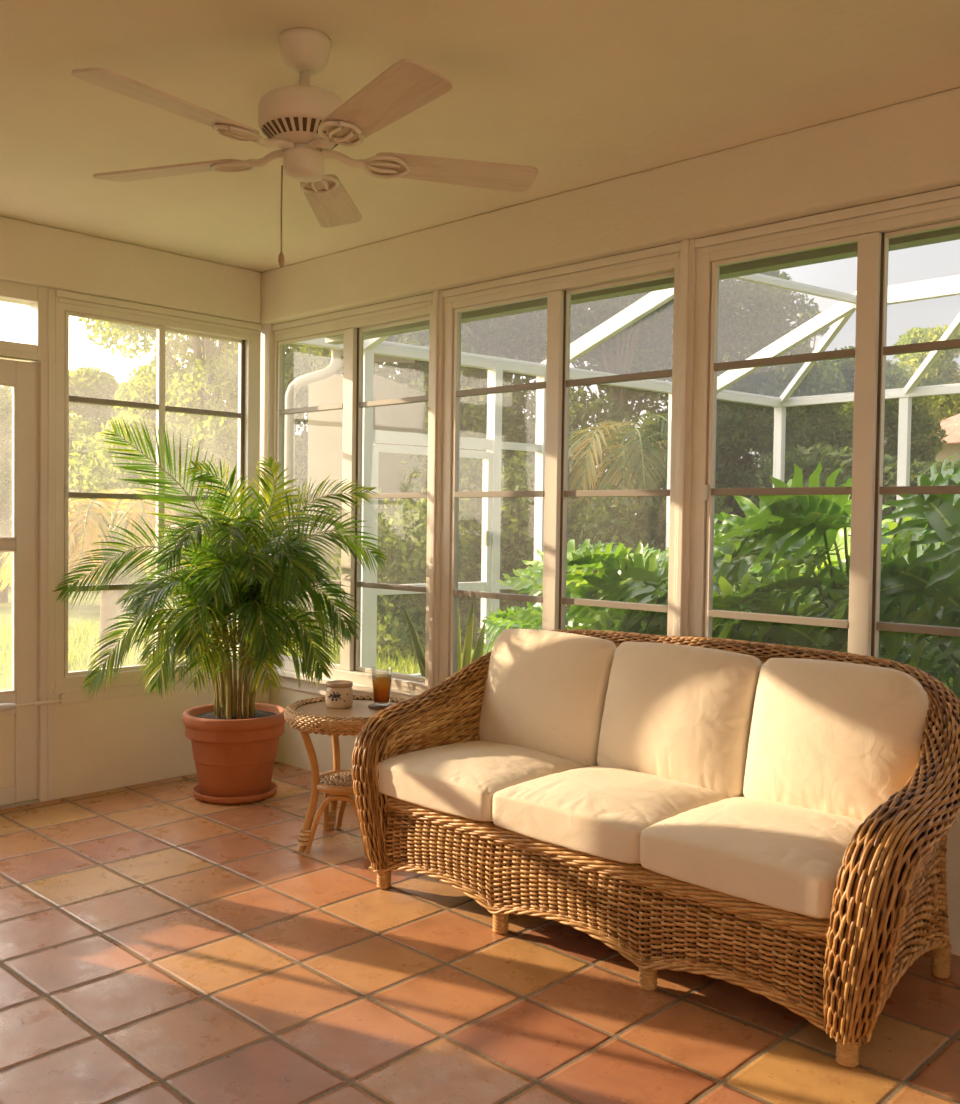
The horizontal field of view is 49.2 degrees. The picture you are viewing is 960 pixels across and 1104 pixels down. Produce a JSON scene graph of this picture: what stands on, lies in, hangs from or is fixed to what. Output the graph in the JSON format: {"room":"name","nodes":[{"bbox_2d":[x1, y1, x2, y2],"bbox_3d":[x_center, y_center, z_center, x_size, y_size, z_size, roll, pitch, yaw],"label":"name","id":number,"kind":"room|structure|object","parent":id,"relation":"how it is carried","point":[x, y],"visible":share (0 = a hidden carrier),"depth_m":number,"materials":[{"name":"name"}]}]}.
{"room":"sunroom","nodes":[
{"label":"sunroom","id":0,"kind":"room"},
{"bbox_2d":[54,675,269,799],"bbox_3d":[-3.645,0.025,2.950,0.140,2.330,7.220,2,2,44],"label":"wall","id":1,"kind":"structure","parent":0,"point":[106,744],"depth_m":4.95,"materials":[{"name":"beige paint"}]},
{"bbox_2d":[0,799,39,809],"bbox_3d":[-2.271,1.135,4.434,0.144,0.062,0.766,2,2,44],"label":"trim","id":2,"kind":"structure","parent":1,"relation":"attached to","point":[34,801],"depth_m":4.60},
{"bbox_2d":[0,279,54,361],"bbox_3d":[-2.237,-0.998,4.360,0.126,0.330,0.908,2,2,44],"label":"window","id":3,"kind":"structure","parent":1,"relation":"in","point":[34,297],"depth_m":4.60,"materials":[{"name":"paint"}]},
{"bbox_2d":[0,359,65,805],"bbox_3d":[-2.175,0.139,4.404,0.097,1.933,0.860,2,2,44],"label":"door","id":4,"kind":"structure","parent":1,"relation":"in","point":[18,705],"depth_m":4.59,"materials":[{"name":"paint"}]},
{"bbox_2d":[32,287,54,801],"bbox_3d":[-2.246,-0.024,4.391,0.130,2.280,0.898,2,2,44],"label":"trim","id":5,"kind":"structure","parent":1,"relation":"attached to","point":[45,370],"depth_m":4.65,"materials":[{"name":"paint"}]},
{"bbox_2d":[0,216,260,322],"bbox_3d":[-3.655,-1.271,2.881,0.182,0.264,7.137,2,2,44],"label":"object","id":6,"kind":"structure","parent":1,"relation":"attached to","point":[30,253],"depth_m":4.85,"materials":[{"name":"paint"}]},
{"bbox_2d":[55,289,261,687],"bbox_3d":[-1.536,-0.284,5.078,0.072,1.780,1.082,2,2,44],"label":"window","id":7,"kind":"structure","parent":1,"relation":"in","point":[67,303],"depth_m":4.93,"materials":[{"name":"paint"}]},
{"bbox_2d":[53,669,264,704],"bbox_3d":[-2.027,0.648,4.679,0.170,0.077,2.460,2,2,44],"label":"trim","id":8,"kind":"structure","parent":1,"relation":"attached to","point":[131,687],"depth_m":4.91,"materials":[{"name":"paint"}]},
{"bbox_2d":[0,761,959,1103],"bbox_3d":[-0.625,1.326,0.092,8.310,0.120,7.230,2,2,44],"label":"floor","id":9,"kind":"structure","parent":0,"point":[160,943],"depth_m":2.83,"materials":[{"name":"tile"}]},
{"bbox_2d":[52,417,387,797],"bbox_3d":[-1.101,0.251,4.806,1.235,1.713,1.086,2,2,31],"label":"potted palm","id":10,"kind":"object","parent":9,"relation":"on","point":[244,571],"visible":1,"depth_m":4.67,"materials":[{"name":"plant"}]},
{"bbox_2d":[192,781,277,803],"bbox_3d":[-1.128,1.100,4.831,0.384,0.037,0.384,2,2,44],"label":"saucer","id":11,"kind":"object","parent":9,"relation":"on","point":[273,787],"visible":0.48,"depth_m":4.68,"materials":[{"name":"ceramic"}]},
{"bbox_2d":[182,702,285,797],"bbox_3d":[-1.126,0.919,4.826,0.473,0.376,0.473,2,2,44],"label":"pot","id":12,"kind":"object","parent":11,"relation":"on","point":[234,750],"depth_m":4.67,"materials":[{"name":"ceramic"}]},
{"bbox_2d":[284,695,405,858],"bbox_3d":[-0.500,0.877,4.136,0.542,0.550,0.542,2,2,35],"label":"side table","id":13,"kind":"object","parent":9,"relation":"on","point":[312,715],"visible":0.56,"depth_m":4.03,"materials":[{"name":"beige wicker"}]},
{"bbox_2d":[320,774,352,786],"bbox_3d":[-0.501,0.903,4.137,0.280,0.020,0.280,2,2,44],"label":"shelf","id":14,"kind":"object","parent":13,"relation":"attached to","point":[326,780],"depth_m":4.08,"materials":[{"name":"wicker"}]},
{"bbox_2d":[326,680,352,708],"bbox_3d":[-0.563,0.569,4.193,0.110,0.098,0.110,2,2,44],"label":"ceramic jar","id":15,"kind":"object","parent":13,"relation":"on","point":[339,693],"visible":1,"depth_m":4.15,"materials":[{"name":"beige ceramic"}]},
{"bbox_2d":[368,703,392,709],"bbox_3d":[-0.393,0.617,4.189,0.108,0.008,0.108,2,2,44],"label":"coaster","id":16,"kind":"object","parent":13,"relation":"on","point":[380,706],"visible":0.79,"depth_m":4.17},
{"bbox_2d":[372,674,391,702],"bbox_3d":[-0.392,0.537,4.187,0.085,0.150,0.085,2,2,44],"label":"drinking glass","id":17,"kind":"object","parent":16,"relation":"on","point":[381,683],"visible":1,"depth_m":4.16,"materials":[{"name":"orange glass"}]},
{"bbox_2d":[352,629,959,1067],"bbox_3d":[0.516,0.740,3.278,1.946,0.896,0.887,2,2,44],"label":"wicker sofa","id":18,"kind":"object","parent":9,"relation":"on","point":[838,973],"visible":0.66,"depth_m":2.82,"materials":[{"name":"brown wicker"}]},
{"bbox_2d":[376,740,585,821],"bbox_3d":[0.013,0.765,3.609,0.556,0.162,0.550,2,2,44],"label":"seat cushion","id":19,"kind":"object","parent":18,"relation":"on","point":[462,779],"visible":0.72,"depth_m":3.45,"materials":[{"name":"beige fabric"}]},
{"bbox_2d":[479,629,616,766],"bbox_3d":[0.239,0.515,3.800,0.240,0.454,0.551,-1,2,-42],"label":"cushion","id":20,"kind":"object","parent":19,"relation":"on","point":[545,691],"visible":0.79,"depth_m":3.69,"materials":[{"name":"beige fabric"}]},
{"bbox_2d":[492,766,728,863],"bbox_3d":[0.414,0.783,3.227,0.556,0.164,0.550,2,2,44],"label":"seat cushion","id":21,"kind":"object","parent":18,"relation":"on","point":[601,811],"visible":0.81,"depth_m":3.07,"materials":[{"name":"beige fabric"}]},
{"bbox_2d":[597,642,762,797],"bbox_3d":[0.644,0.532,3.414,0.547,0.454,0.236,2,2,45],"label":"cushion","id":22,"kind":"object","parent":21,"relation":"on","point":[680,713],"visible":0.81,"depth_m":3.31,"materials":[{"name":"beige fabric"}]},
{"bbox_2d":[639,797,862,918],"bbox_3d":[0.809,0.799,2.850,0.556,0.164,0.550,2,2,44],"label":"seat cushion","id":23,"kind":"object","parent":18,"relation":"on","point":[786,857],"visible":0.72,"depth_m":2.69,"materials":[{"name":"beige fabric"}]},
{"bbox_2d":[743,658,930,820],"bbox_3d":[1.034,0.548,3.042,0.522,0.454,0.241,2,2,42],"label":"cushion","id":24,"kind":"object","parent":23,"relation":"on","point":[834,737],"visible":0.77,"depth_m":2.96,"materials":[{"name":"beige fabric"}]},
{"bbox_2d":[0,0,959,272],"bbox_3d":[-0.590,-1.339,0.099,8.630,0.120,7.550,2,2,44],"label":"ceiling","id":25,"kind":"structure","parent":0,"point":[582,93],"depth_m":3.07,"materials":[{"name":"paint"}]},
{"bbox_2d":[71,28,538,266],"bbox_3d":[-0.477,-1.056,2.747,1.245,0.597,1.225,2,2,44],"label":"ceiling fan","id":26,"kind":"object","parent":25,"relation":"hanging from","point":[306,121],"visible":1,"depth_m":2.72,"materials":[{"name":"metal"}]},
{"bbox_2d":[269,685,959,955],"bbox_3d":[1.897,0.107,2.760,8.420,2.330,0.140,2,2,44],"label":"wall","id":27,"kind":"structure","parent":0,"point":[291,750],"depth_m":5.20,"materials":[{"name":"beige paint"}]},
{"bbox_2d":[260,324,273,673],"bbox_3d":[-1.131,-0.272,5.529,0.175,1.820,0.090,2,2,44],"label":"trim","id":28,"kind":"structure","parent":27,"relation":"attached to","point":[267,333],"depth_m":5.44,"materials":[{"name":"paint"}]},
{"bbox_2d":[273,293,432,693],"bbox_3d":[-0.627,-0.271,5.061,1.200,1.780,0.072,2,2,44],"label":"window","id":29,"kind":"structure","parent":27,"relation":"in","point":[352,323],"depth_m":5.03,"materials":[{"name":"paint"}]},
{"bbox_2d":[439,242,680,683],"bbox_3d":[0.285,-0.233,4.189,1.214,1.780,0.072,2,2,44],"label":"window","id":30,"kind":"structure","parent":27,"relation":"in","point":[557,284],"depth_m":4.17,"materials":[{"name":"paint"}]},
{"bbox_2d":[428,238,695,688],"bbox_3d":[1.199,-0.174,3.309,3.866,1.820,0.084,2,2,44],"label":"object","id":31,"kind":"structure","parent":27,"relation":"attached to","point":[688,250],"depth_m":3.73,"materials":[{"name":"paint"}]},
{"bbox_2d":[257,87,959,324],"bbox_3d":[1.872,-1.189,2.691,8.440,0.264,0.223,2,2,44],"label":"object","id":32,"kind":"structure","parent":27,"relation":"attached to","point":[912,147],"depth_m":3.72,"materials":[{"name":"paint"}]},
{"bbox_2d":[262,668,959,822],"bbox_3d":[0.749,0.725,3.815,5.100,0.100,0.195,2,2,44],"label":"trim","id":33,"kind":"structure","parent":27,"relation":"attached to","point":[289,680],"depth_m":5.22,"materials":[{"name":"paint"}]},
{"bbox_2d":[325,226,959,344],"bbox_3d":[2.089,-1.131,2.950,8.480,0.140,0.430,2,2,44],"label":"trim","id":34,"kind":"structure","parent":27,"relation":"attached to","point":[850,250],"depth_m":4.21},
{"bbox_2d":[689,186,959,657],"bbox_3d":[1.204,-0.194,3.312,1.214,1.780,0.072,2,2,44],"label":"window","id":35,"kind":"structure","parent":27,"relation":"in","point":[872,226],"depth_m":3.31,"materials":[{"name":"paint"}]},
{"label":"outside","id":36,"kind":"structure","parent":0,"visible":0},
{"bbox_2d":[0,586,461,690],"bbox_3d":[1.867,1.183,6.817,120.000,0.001,130.000,2,2,44],"label":"ground","id":37,"kind":"structure","parent":36,"point":[86,611],"depth_m":14.28,"materials":[{"name":"plant"}]},
{"bbox_2d":[0,386,81,602],"bbox_3d":[-7.114,-0.959,15.935,2.573,3.467,2.616,2,2,26],"label":"tree","id":38,"kind":"object","parent":37,"relation":"on","point":[5,392],"visible":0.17,"depth_m":15.26,"materials":[{"name":"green plant"}]},
{"bbox_2d":[0,488,194,668],"bbox_3d":[-3.210,0.242,9.064,1.724,1.578,1.726,2,2,44],"label":"palm","id":39,"kind":"object","parent":37,"relation":"on","point":[77,537],"visible":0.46,"depth_m":8.69,"materials":[{"name":"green plant"}]},
{"bbox_2d":[69,364,196,609],"bbox_3d":[-5.083,-0.973,15.081,2.538,3.600,2.296,0,2,-14],"label":"tree","id":40,"kind":"object","parent":37,"relation":"on","point":[90,382],"visible":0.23,"depth_m":14.84,"materials":[{"name":"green plant"}]},
{"bbox_2d":[8,512,300,590],"bbox_3d":[-6.698,-0.424,19.499,7.939,2.351,1.274,1,2,0],"label":"hedge","id":41,"kind":"object","parent":37,"relation":"on","point":[81,512],"visible":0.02,"depth_m":19.09,"materials":[{"name":"green plant"}]},
{"bbox_2d":[69,317,322,596],"bbox_3d":[-3.839,-1.890,13.820,3.253,5.537,3.299,0,2,-34],"label":"tree","id":42,"kind":"object","parent":37,"relation":"on","point":[211,368],"visible":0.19,"depth_m":13.25,"materials":[{"name":"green plant"}]},
{"bbox_2d":[0,606,475,690],"bbox_3d":[-2.234,0.947,10.527,7.166,0.140,9.518,2,2,44],"label":"grass","id":43,"kind":"structure","parent":37,"relation":"on","point":[72,659],"depth_m":10.05,"materials":[{"name":"plant"}]},
{"bbox_2d":[191,340,397,593],"bbox_3d":[-2.987,-2.374,17.833,3.878,6.291,3.549,0,2,-27],"label":"tree","id":44,"kind":"object","parent":37,"relation":"on","point":[301,441],"visible":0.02,"depth_m":17.07,"materials":[{"name":"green plant"}]},
{"bbox_2d":[284,348,425,640],"bbox_3d":[-1.411,-0.728,12.122,0.880,3.375,2.319,1,2,16],"label":"neighboring house exterior","id":45,"kind":"structure","parent":37,"relation":"on","point":[325,387],"depth_m":11.54,"materials":[{"name":"beige paint"}]},
{"bbox_2d":[302,329,477,415],"bbox_3d":[-0.923,-2.122,17.071,3.184,5.892,3.431,2,2,27],"label":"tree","id":46,"kind":"object","parent":37,"relation":"on","point":[411,375],"visible":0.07,"depth_m":16.64,"materials":[{"name":"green plant"}]},
{"bbox_2d":[323,489,475,659],"bbox_3d":[-0.751,0.223,10.299,1.530,1.708,1.574,2,2,44],"label":"shrub","id":47,"kind":"object","parent":37,"relation":"on","point":[399,538],"visible":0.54,"depth_m":9.97,"materials":[{"name":"green plant"}]},
{"bbox_2d":[385,428,526,647],"bbox_3d":[-0.254,-0.118,11.203,1.663,2.358,1.641,2,2,44],"label":"shrub","id":48,"kind":"object","parent":37,"relation":"on","point":[414,487],"visible":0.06,"depth_m":10.85,"materials":[{"name":"green plant"}]},
{"bbox_2d":[393,305,600,555],"bbox_3d":[0.314,-2.389,15.470,3.458,6.552,3.584,1,2,-1],"label":"tree","id":49,"kind":"object","parent":37,"relation":"on","point":[489,337],"visible":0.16,"depth_m":14.48,"materials":[{"name":"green plant"}]},
{"bbox_2d":[461,603,567,658],"bbox_3d":[0.530,0.657,5.731,1.409,0.953,1.381,1,2,3],"label":"philodendron","id":50,"kind":"object","parent":37,"relation":"on","point":[497,620],"visible":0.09,"depth_m":5.89,"materials":[{"name":"green plant"}]},
{"bbox_2d":[458,449,572,649],"bbox_3d":[0.264,-0.010,10.886,1.546,2.171,1.533,2,2,44],"label":"shrub","id":51,"kind":"object","parent":37,"relation":"on","point":[526,507],"visible":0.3,"depth_m":10.56,"materials":[{"name":"green plant"}]},
{"bbox_2d":[504,483,659,609],"bbox_3d":[1.059,0.207,10.415,1.475,1.794,1.507,2,2,44],"label":"shrub","id":52,"kind":"object","parent":37,"relation":"on","point":[595,525],"visible":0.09,"depth_m":10.17,"materials":[{"name":"green plant"}]},
{"bbox_2d":[469,282,726,558],"bbox_3d":[1.660,-2.364,14.788,3.649,6.580,3.504,1,2,-9],"label":"tree","id":53,"kind":"object","parent":37,"relation":"on","point":[640,347],"visible":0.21,"depth_m":14.66,"materials":[{"name":"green plant"}]},
{"bbox_2d":[531,411,714,544],"bbox_3d":[1.505,-0.242,11.536,2.146,2.527,2.068,2,2,44],"label":"palm","id":54,"kind":"object","parent":37,"relation":"on","point":[630,459],"visible":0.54,"depth_m":10.94,"materials":[{"name":"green plant"}]},
{"bbox_2d":[290,273,959,675],"bbox_3d":[2.989,-0.460,6.573,7.344,3.290,6.269,2,2,44],"label":"cage","id":55,"kind":"object","parent":37,"relation":"on","point":[838,314],"visible":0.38,"depth_m":8.35,"materials":[{"name":"white metal"}]},
{"bbox_2d":[497,539,756,633],"bbox_3d":[0.800,0.537,5.234,1.808,1.217,1.399,2,2,44],"label":"philodendron","id":56,"kind":"object","parent":37,"relation":"on","point":[587,556],"visible":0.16,"depth_m":5.17,"materials":[{"name":"green plant"}]},
{"bbox_2d":[610,468,732,566],"bbox_3d":[2.038,0.049,11.541,1.483,2.065,1.514,1,2,-2],"label":"shrub","id":57,"kind":"object","parent":37,"relation":"on","point":[657,532],"visible":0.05,"depth_m":11.27,"materials":[{"name":"green plant"}]},
{"bbox_2d":[637,270,820,517],"bbox_3d":[3.812,-2.086,16.377,2.931,5.991,3.198,1,2,8],"label":"tree","id":58,"kind":"object","parent":37,"relation":"on","point":[765,322],"visible":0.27,"depth_m":15.52,"materials":[{"name":"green plant"}]},
{"bbox_2d":[566,505,898,654],"bbox_3d":[1.262,0.441,4.733,1.887,1.463,1.377,2,2,44],"label":"philodendron","id":59,"kind":"object","parent":37,"relation":"on","point":[638,580],"visible":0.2,"depth_m":4.60,"materials":[{"name":"green plant"}]},
{"bbox_2d":[726,342,853,484],"bbox_3d":[5.179,-1.399,17.638,2.707,4.584,2.856,2,2,44],"label":"tree","id":60,"kind":"object","parent":37,"relation":"on","point":[818,380],"visible":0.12,"depth_m":16.61,"materials":[{"name":"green plant"}]},
{"bbox_2d":[799,309,830,415],"bbox_3d":[6.754,-2.176,22.050,1.643,5.917,1.530,0,2,-26],"label":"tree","id":61,"kind":"object","parent":37,"relation":"on","point":[825,330],"visible":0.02,"depth_m":21.77,"materials":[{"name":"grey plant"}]},
{"bbox_2d":[712,453,959,696],"bbox_3d":[1.727,0.384,4.468,1.948,1.603,1.869,1,2,11],"label":"philodendron","id":62,"kind":"object","parent":37,"relation":"on","point":[787,521],"visible":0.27,"depth_m":4.19,"materials":[{"name":"green plant"}]},
{"bbox_2d":[748,486,958,687],"bbox_3d":[2.097,0.387,5.539,1.963,1.546,1.894,2,2,24],"label":"philodendron","id":63,"kind":"object","parent":37,"relation":"on","point":[756,568],"visible":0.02,"depth_m":5.40,"materials":[{"name":"green plant"}]},
{"bbox_2d":[750,443,959,573],"bbox_3d":[5.964,-0.041,10.834,1.044,2.406,6.844,-1,2,-44],"label":"hedge","id":64,"kind":"object","parent":37,"relation":"on","point":[799,455],"visible":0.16,"depth_m":12.33,"materials":[{"name":"green plant"}]},
{"bbox_2d":[767,471,959,693],"bbox_3d":[1.872,0.450,3.940,1.503,1.507,1.924,0,2,-13],"label":"philodendron","id":65,"kind":"object","parent":37,"relation":"on","point":[937,597],"visible":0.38,"depth_m":3.90,"materials":[{"name":"green plant"}]},
{"bbox_2d":[825,346,947,483],"bbox_3d":[6.952,-1.403,18.940,2.837,4.564,2.854,2,2,44],"label":"tree","id":66,"kind":"object","parent":37,"relation":"on","point":[925,439],"visible":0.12,"depth_m":18.61,"materials":[{"name":"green plant"}]},
{"bbox_2d":[881,517,949,686],"bbox_3d":[2.575,0.485,4.915,2.101,1.395,2.078,2,2,44],"label":"philodendron","id":67,"kind":"object","parent":37,"relation":"on","point":[891,525],"visible":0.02,"depth_m":4.55,"materials":[{"name":"green plant"}]},
{"bbox_2d":[886,324,959,454],"bbox_3d":[9.737,-2.120,22.948,2.481,5.836,2.589,0,2,-35],"label":"tree","id":68,"kind":"object","parent":37,"relation":"on","point":[940,372],"visible":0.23,"depth_m":22.19,"materials":[{"name":"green plant"}]},
{"bbox_2d":[935,414,959,466],"bbox_3d":[14.128,-1.576,19.609,10.300,5.060,7.700,2,2,44],"label":"house","id":69,"kind":"structure","parent":37,"relation":"on","point":[951,425],"depth_m":20.01,"materials":[{"name":"paint"}]},
{"bbox_3d":[1.854,1.311,3.318,9.180,0.110,0.580,2,2,44],"label":"garden bed","id":70,"kind":"object","parent":37,"relation":"on","visible":0},
{"bbox_2d":[403,598,495,676],"bbox_3d":[-0.082,0.686,5.367,0.507,0.945,0.538,2,2,44],"label":"snake plant","id":71,"kind":"object","parent":70,"relation":"on","point":[478,651],"visible":0.2,"depth_m":5.32,"materials":[{"name":"green plant"}]},
{"bbox_2d":[826,616,959,698],"bbox_3d":[1.565,0.654,3.773,1.540,1.211,0.625,2,2,44],"label":"flowering shrub","id":72,"kind":"object","parent":70,"relation":"on","point":[926,664],"visible":0.02,"depth_m":3.80,"materials":[{"name":"green plant"}]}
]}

